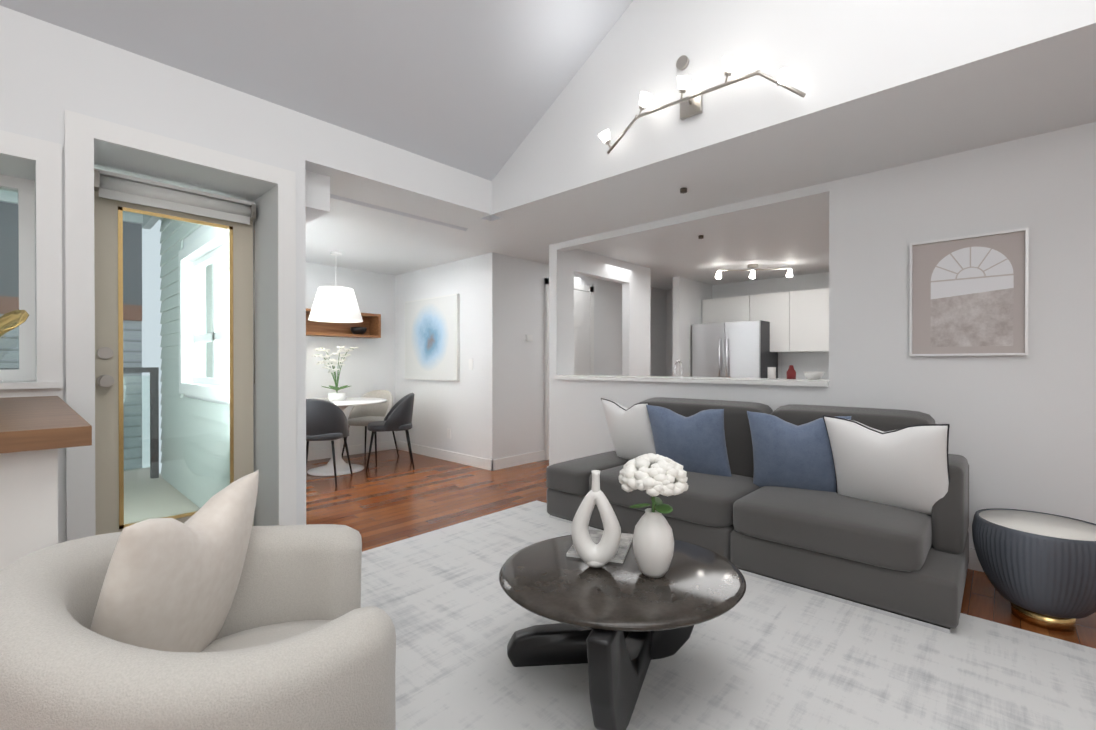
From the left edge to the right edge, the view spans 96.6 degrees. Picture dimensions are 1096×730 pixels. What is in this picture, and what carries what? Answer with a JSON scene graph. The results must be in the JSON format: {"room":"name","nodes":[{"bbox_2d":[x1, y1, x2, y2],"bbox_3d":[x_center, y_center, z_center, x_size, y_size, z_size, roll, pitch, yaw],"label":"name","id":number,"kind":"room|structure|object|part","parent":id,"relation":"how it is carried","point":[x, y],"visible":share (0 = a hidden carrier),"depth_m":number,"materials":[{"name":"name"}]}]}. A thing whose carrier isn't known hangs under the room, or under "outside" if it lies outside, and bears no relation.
{"room":"living room","nodes":[
{"label":"living room","id":0,"kind":"room"},
{"bbox_2d":[160,218,229,507],"bbox_3d":[-2.858,-0.474,3.941,2.746,3.345,0.039,0,0,43],"label":"siding","id":1,"kind":"object","parent":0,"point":[168,427],"depth_m":4.16,"materials":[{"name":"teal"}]},
{"bbox_2d":[0,190,160,228],"bbox_3d":[-4.607,-1.438,2.138,2.850,0.170,4.940,0,0,43],"label":"canopy","id":2,"kind":"object","parent":1,"relation":"attached to","point":[136,220],"depth_m":4.68,"materials":[{"name":"grey"}]},
{"bbox_2d":[193,244,223,385],"bbox_3d":[-2.586,-0.376,3.828,1.300,1.050,0.060,0,0,43],"label":"window","id":3,"kind":"structure","parent":1,"relation":"in","point":[203,339],"depth_m":3.87,"materials":[{"name":"glass"}]},
{"bbox_2d":[0,6,495,542],"bbox_3d":[-2.295,-0.164,2.188,0.500,2.540,4.890,0,0,43],"label":"wall","id":4,"kind":"structure","parent":0,"point":[47,70],"depth_m":2.80,"materials":[{"name":"white paint"}]},
{"bbox_2d":[0,174,34,380],"bbox_3d":[-2.815,-0.387,1.766,0.070,0.910,1.325,0,0,43],"label":"window","id":5,"kind":"structure","parent":4,"relation":"in","point":[25,190],"depth_m":2.21,"materials":[{"name":"glass"}]},
{"bbox_2d":[0,110,295,540],"bbox_3d":[-2.346,0.013,1.957,0.340,2.190,2.420,0,0,43],"label":"door frame","id":6,"kind":"structure","parent":4,"relation":"attached to","point":[83,132],"depth_m":2.11,"materials":[{"name":"white paint"}]},
{"bbox_2d":[94,190,253,534],"bbox_3d":[-2.001,0.054,2.659,0.120,2.030,0.716,0,0,43],"label":"door leaf","id":7,"kind":"structure","parent":4,"relation":"in","point":[109,374],"depth_m":2.57,"materials":[{"name":"beige"}]},
{"bbox_2d":[94,168,255,383],"bbox_3d":[-1.978,-0.425,2.636,0.093,1.060,0.700,0,0,43],"label":"roller blind","id":8,"kind":"object","parent":4,"relation":"attached to","point":[124,188],"visible":0.94,"depth_m":2.60,"materials":[{"name":"white fabric"}]},
{"bbox_2d":[306,308,380,337],"bbox_3d":[-2.521,-0.490,5.703,0.240,0.290,1.097,0,0,43],"label":"shelf box","id":9,"kind":"object","parent":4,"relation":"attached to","point":[369,326],"visible":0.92,"depth_m":5.87,"materials":[{"name":"brown wood"}]},
{"bbox_2d":[307,440,394,460],"bbox_3d":[-2.767,1.036,5.613,0.015,0.110,2.240,0,0,43],"label":"baseboard","id":10,"kind":"structure","parent":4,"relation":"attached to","point":[386,445],"depth_m":6.02,"materials":[{"name":"white paint"}]},
{"bbox_2d":[405,294,459,380],"bbox_3d":[-1.405,-0.320,5.843,1.090,0.980,0.037,0,0,43],"label":"canvas painting","id":11,"kind":"object","parent":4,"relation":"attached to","point":[432,338],"visible":1,"depth_m":5.77,"materials":[{"name":"white"}]},
{"bbox_2d":[395,440,489,469],"bbox_3d":[-1.301,1.035,5.769,1.890,0.110,0.015,0,0,43],"label":"baseboard","id":12,"kind":"structure","parent":4,"relation":"attached to","point":[474,461],"depth_m":5.63,"materials":[{"name":"white paint"}]},
{"bbox_2d":[496,253,547,458],"bbox_3d":[0.603,-0.053,6.471,0.120,2.280,3.610,0,0,43],"label":"wall","id":13,"kind":"structure","parent":0,"point":[519,282],"depth_m":5.39,"materials":[{"name":"white paint"}]},
{"bbox_2d":[490,450,544,470],"bbox_3d":[0.651,1.032,6.427,0.015,0.110,3.635,0,0,43],"label":"baseboard","id":14,"kind":"structure","parent":13,"relation":"attached to","point":[526,458],"depth_m":5.35,"materials":[{"name":"white paint"}]},
{"bbox_2d":[525,335,531,340],"bbox_3d":[-0.213,-0.313,5.485,0.021,0.070,0.090,0,0,43],"label":"switch plate","id":15,"kind":"object","parent":13,"relation":"attached to","point":[528,337],"depth_m":5.46,"materials":[{"name":"white paint"}]},
{"bbox_2d":[544,278,593,459],"bbox_3d":[0.293,0.034,5.981,0.087,2.110,0.890,0,0,43],"label":"door","id":16,"kind":"structure","parent":13,"relation":"in","point":[583,329],"depth_m":6.08,"materials":[{"name":"white paint"}]},
{"bbox_2d":[0,0,1095,289],"bbox_3d":[0.333,-2.961,2.772,8.640,3.604,9.640,0,0,43],"label":"ceiling","id":17,"kind":"structure","parent":0,"point":[1046,92],"depth_m":2.86,"materials":[{"name":"white paint"}]},
{"bbox_2d":[305,170,329,223],"bbox_3d":[-1.821,-1.068,3.334,1.089,0.220,0.199,0,0,43],"label":"beam","id":18,"kind":"structure","parent":17,"relation":"attached to","point":[317,192],"depth_m":2.99,"materials":[{"name":"white paint"}]},
{"bbox_2d":[308,251,362,322],"bbox_3d":[-2.216,-0.829,5.106,0.530,0.714,0.530,0,0,43],"label":"pendant lamp","id":19,"kind":"object","parent":17,"relation":"hanging from","point":[333,304],"visible":1,"depth_m":4.94,"materials":[{"name":"white fabric"}]},
{"bbox_2d":[715,264,792,278],"bbox_3d":[2.402,-1.108,5.707,0.720,0.162,0.532,0,0,43],"label":"track rail","id":20,"kind":"object","parent":17,"relation":"attached to","point":[752,274],"visible":1,"depth_m":5.73,"materials":[{"name":"silver metal"}]},
{"bbox_2d":[306,449,1095,648],"bbox_3d":[0.330,1.153,2.861,8.900,0.100,9.900,0,0,43],"label":"floor","id":21,"kind":"structure","parent":0,"point":[391,496],"depth_m":4.02,"materials":[{"name":"brown wood"}]},
{"bbox_2d":[0,310,91,570],"bbox_3d":[-2.025,0.468,1.015,1.465,1.288,1.475,0,0,43],"label":"sideboard","id":22,"kind":"object","parent":21,"relation":"on","point":[36,432],"visible":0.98,"depth_m":1.04,"materials":[{"name":"white wood"}]},
{"bbox_2d":[0,470,395,729],"bbox_3d":[-0.686,0.698,1.028,0.701,0.828,0.781,0,0,-27],"label":"armchair","id":23,"kind":"object","parent":21,"relation":"on","point":[218,611],"visible":1,"depth_m":0.87,"materials":[{"name":"beige fabric"}]},
{"bbox_2d":[90,470,258,651],"bbox_3d":[-0.824,0.511,1.091,0.150,0.470,0.470,14,-1,-5],"label":"pillow","id":24,"kind":"object","parent":23,"relation":"on","point":[170,584],"depth_m":1.00,"materials":[{"name":"beige fabric"}]},
{"bbox_3d":[-0.622,0.839,1.062,0.555,0.365,0.524,0,0,-27],"label":"seat","id":25,"kind":"part","parent":23,"relation":"part of","materials":[{"name":"beige fabric"}]},
{"bbox_2d":[306,399,352,486],"bbox_3d":[-2.169,0.696,4.644,0.510,0.802,0.499,0,0,-6],"label":"dining chair","id":26,"kind":"object","parent":21,"relation":"on","point":[326,420],"visible":0.73,"depth_m":4.46,"materials":[{"name":"fabric"}]},
{"bbox_2d":[307,346,386,475],"bbox_3d":[-2.216,0.441,5.112,1.010,1.305,1.010,0,0,43],"label":"dining table","id":27,"kind":"object","parent":21,"relation":"on","point":[341,400],"visible":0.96,"depth_m":5.05,"materials":[{"name":"white plastic"}]},
{"bbox_2d":[342,390,398,463],"bbox_3d":[-2.076,0.691,5.724,0.510,0.802,0.499,0,0,13],"label":"dining chair","id":28,"kind":"object","parent":21,"relation":"on","point":[362,415],"visible":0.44,"depth_m":5.86,"materials":[{"name":"beige fabric"}]},
{"bbox_2d":[366,393,414,472],"bbox_3d":[-1.702,0.693,5.289,0.499,0.802,0.510,0,0,-19],"label":"dining chair","id":29,"kind":"object","parent":21,"relation":"on","point":[398,417],"visible":1,"depth_m":5.12,"materials":[{"name":"fabric"}]},
{"bbox_2d":[361,500,1095,729],"bbox_3d":[0.209,1.101,2.025,3.060,0.012,2.410,0,0,43],"label":"rug","id":30,"kind":"object","parent":21,"relation":"on","point":[762,654],"visible":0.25,"depth_m":1.79,"materials":[{"name":"white carpet"}]},
{"bbox_2d":[499,453,745,729],"bbox_3d":[0.253,0.703,1.717,0.789,0.811,0.813,0,0,43],"label":"coffee table","id":31,"kind":"object","parent":30,"relation":"on","point":[624,609],"visible":1,"depth_m":1.61,"materials":[{"name":"stone"}]},
{"bbox_2d":[566,529,633,562],"bbox_3d":[0.211,0.701,1.917,0.210,0.012,0.280,0,0,18],"label":"magazine","id":32,"kind":"object","parent":31,"relation":"on","point":[625,549],"depth_m":1.87,"materials":[{"name":"white paper"}]},
{"bbox_2d":[692,320,777,377],"bbox_3d":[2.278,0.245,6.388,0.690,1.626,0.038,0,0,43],"label":"fridge","id":33,"kind":"object","parent":21,"relation":"on","point":[711,337],"depth_m":6.42,"materials":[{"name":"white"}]},
{"bbox_2d":[674,356,828,378],"bbox_3d":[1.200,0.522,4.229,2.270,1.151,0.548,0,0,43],"label":"kitchen counter","id":34,"kind":"object","parent":21,"relation":"on","point":[702,366],"depth_m":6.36,"materials":[{"name":"white"}]},
{"bbox_2d":[674,360,682,376],"bbox_3d":[1.138,0.072,4.262,0.022,0.251,0.142,0,0,43],"label":"faucet","id":35,"kind":"object","parent":34,"relation":"on","point":[681,365],"depth_m":4.27,"materials":[{"name":"silver metal"}]},
{"bbox_2d":[546,397,968,633],"bbox_3d":[1.123,0.671,3.085,2.295,0.863,0.950,0,0,43],"label":"sofa","id":36,"kind":"object","parent":21,"relation":"on","point":[865,508],"visible":0.85,"depth_m":2.53,"materials":[{"name":"fabric"}]},
{"bbox_2d":[601,398,655,459],"bbox_3d":[0.615,0.485,3.576,0.160,0.506,0.506,-24,13,-31],"label":"pillow","id":37,"kind":"object","parent":36,"relation":"on","point":[631,432],"depth_m":3.49,"materials":[{"name":"fabric"}]},
{"bbox_2d":[646,405,731,476],"bbox_3d":[0.925,0.502,3.220,0.520,0.520,0.160,0,22,37],"label":"pillow","id":38,"kind":"object","parent":36,"relation":"on","point":[697,442],"depth_m":3.14,"materials":[{"name":"blue fabric"}]},
{"bbox_2d":[747,411,850,491],"bbox_3d":[1.430,0.504,2.793,0.520,0.520,0.160,0,22,33],"label":"pillow","id":39,"kind":"object","parent":36,"relation":"on","point":[786,455],"depth_m":2.75,"materials":[{"name":"blue fabric"}]},
{"bbox_2d":[822,415,949,514],"bbox_3d":[1.704,0.500,2.456,0.160,0.526,0.526,-31,20,-37],"label":"pillow","id":40,"kind":"object","parent":36,"relation":"on","point":[906,469],"depth_m":2.39,"materials":[{"name":"fabric"}]},
{"bbox_2d":[692,288,828,355],"bbox_3d":[3.392,0.075,5.868,3.270,2.030,0.716,0,0,43],"label":"kitchen cabinets","id":41,"kind":"object","parent":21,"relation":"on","point":[751,336],"depth_m":6.21,"materials":[{"name":"white wood"}]},
{"bbox_2d":[972,508,1095,631],"bbox_3d":[2.158,0.897,2.132,0.468,0.420,0.468,0,0,43],"label":"side table","id":42,"kind":"object","parent":21,"relation":"on","point":[1039,569],"visible":1,"depth_m":2.03,"materials":[{"name":"stone"}]},
{"bbox_2d":[492,0,1095,217],"bbox_3d":[1.553,-2.882,2.036,5.610,3.418,0.120,0,0,43],"label":"wall","id":43,"kind":"structure","parent":0,"point":[846,56],"depth_m":2.48,"materials":[{"name":"white paint"}]},
{"bbox_2d":[598,55,805,153],"bbox_3d":[0.753,-1.459,2.584,1.126,0.497,0.172,0,0,43],"label":"track light","id":44,"kind":"object","parent":43,"relation":"attached to","point":[690,105],"visible":1,"depth_m":2.60,"materials":[{"name":"silver metal"}]},
{"bbox_2d":[548,122,1095,548],"bbox_3d":[2.177,-0.037,2.861,5.800,2.280,0.120,0,0,43],"label":"wall","id":45,"kind":"structure","parent":0,"point":[1022,432],"depth_m":2.81,"materials":[{"name":"white paint"}]},
{"bbox_2d":[554,375,828,386],"bbox_3d":[1.054,0.111,4.047,2.340,0.035,0.410,0,0,43],"label":"sill","id":46,"kind":"structure","parent":45,"relation":"attached to","point":[776,381],"depth_m":3.68,"materials":[{"name":"white stone"}]},
{"bbox_2d":[768,365,823,379],"bbox_3d":[1.783,0.045,3.527,0.373,0.100,0.130,0,0,43],"label":"kitchenware","id":47,"kind":"object","parent":46,"relation":"on","point":[791,372],"depth_m":3.53,"materials":[{"name":"white ceramic"}]},
{"bbox_2d":[547,466,983,571],"bbox_3d":[2.133,1.049,2.828,5.815,0.110,0.035,0,0,43],"label":"baseboard","id":48,"kind":"structure","parent":45,"relation":"attached to","point":[974,564],"depth_m":2.65,"materials":[{"name":"white paint"}]},
{"bbox_2d":[909,227,1028,355],"bbox_3d":[2.275,-0.381,2.663,0.490,0.650,0.030,0,0,43],"label":"artwork","id":49,"kind":"object","parent":45,"relation":"attached to","point":[968,295],"visible":0.98,"depth_m":2.65,"materials":[{"name":"white"}]},
{"label":"outside","id":50,"kind":"structure","parent":0,"visible":0},
{"bbox_2d":[124,467,199,523],"bbox_3d":[-4.799,1.176,2.369,3.450,0.100,5.000,0,0,43],"label":"ground","id":51,"kind":"structure","parent":50,"point":[157,494],"depth_m":4.09,"materials":[{"name":"grey concrete"}]},
{"bbox_2d":[0,367,158,478],"bbox_3d":[-5.426,0.572,3.242,0.080,1.100,4.490,0,0,43],"label":"railing","id":52,"kind":"object","parent":51,"relation":"on","point":[155,456],"depth_m":4.83,"materials":[{"name":"grey"}]},
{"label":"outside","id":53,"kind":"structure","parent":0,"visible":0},
{"bbox_2d":[0,201,141,469],"bbox_3d":[-7.242,0.352,3.269,0.240,7.500,7.000,0,0,43],"label":"neighboring building","id":54,"kind":"structure","parent":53,"point":[12,247],"depth_m":5.66,"materials":[{"name":"grey"}]}
]}

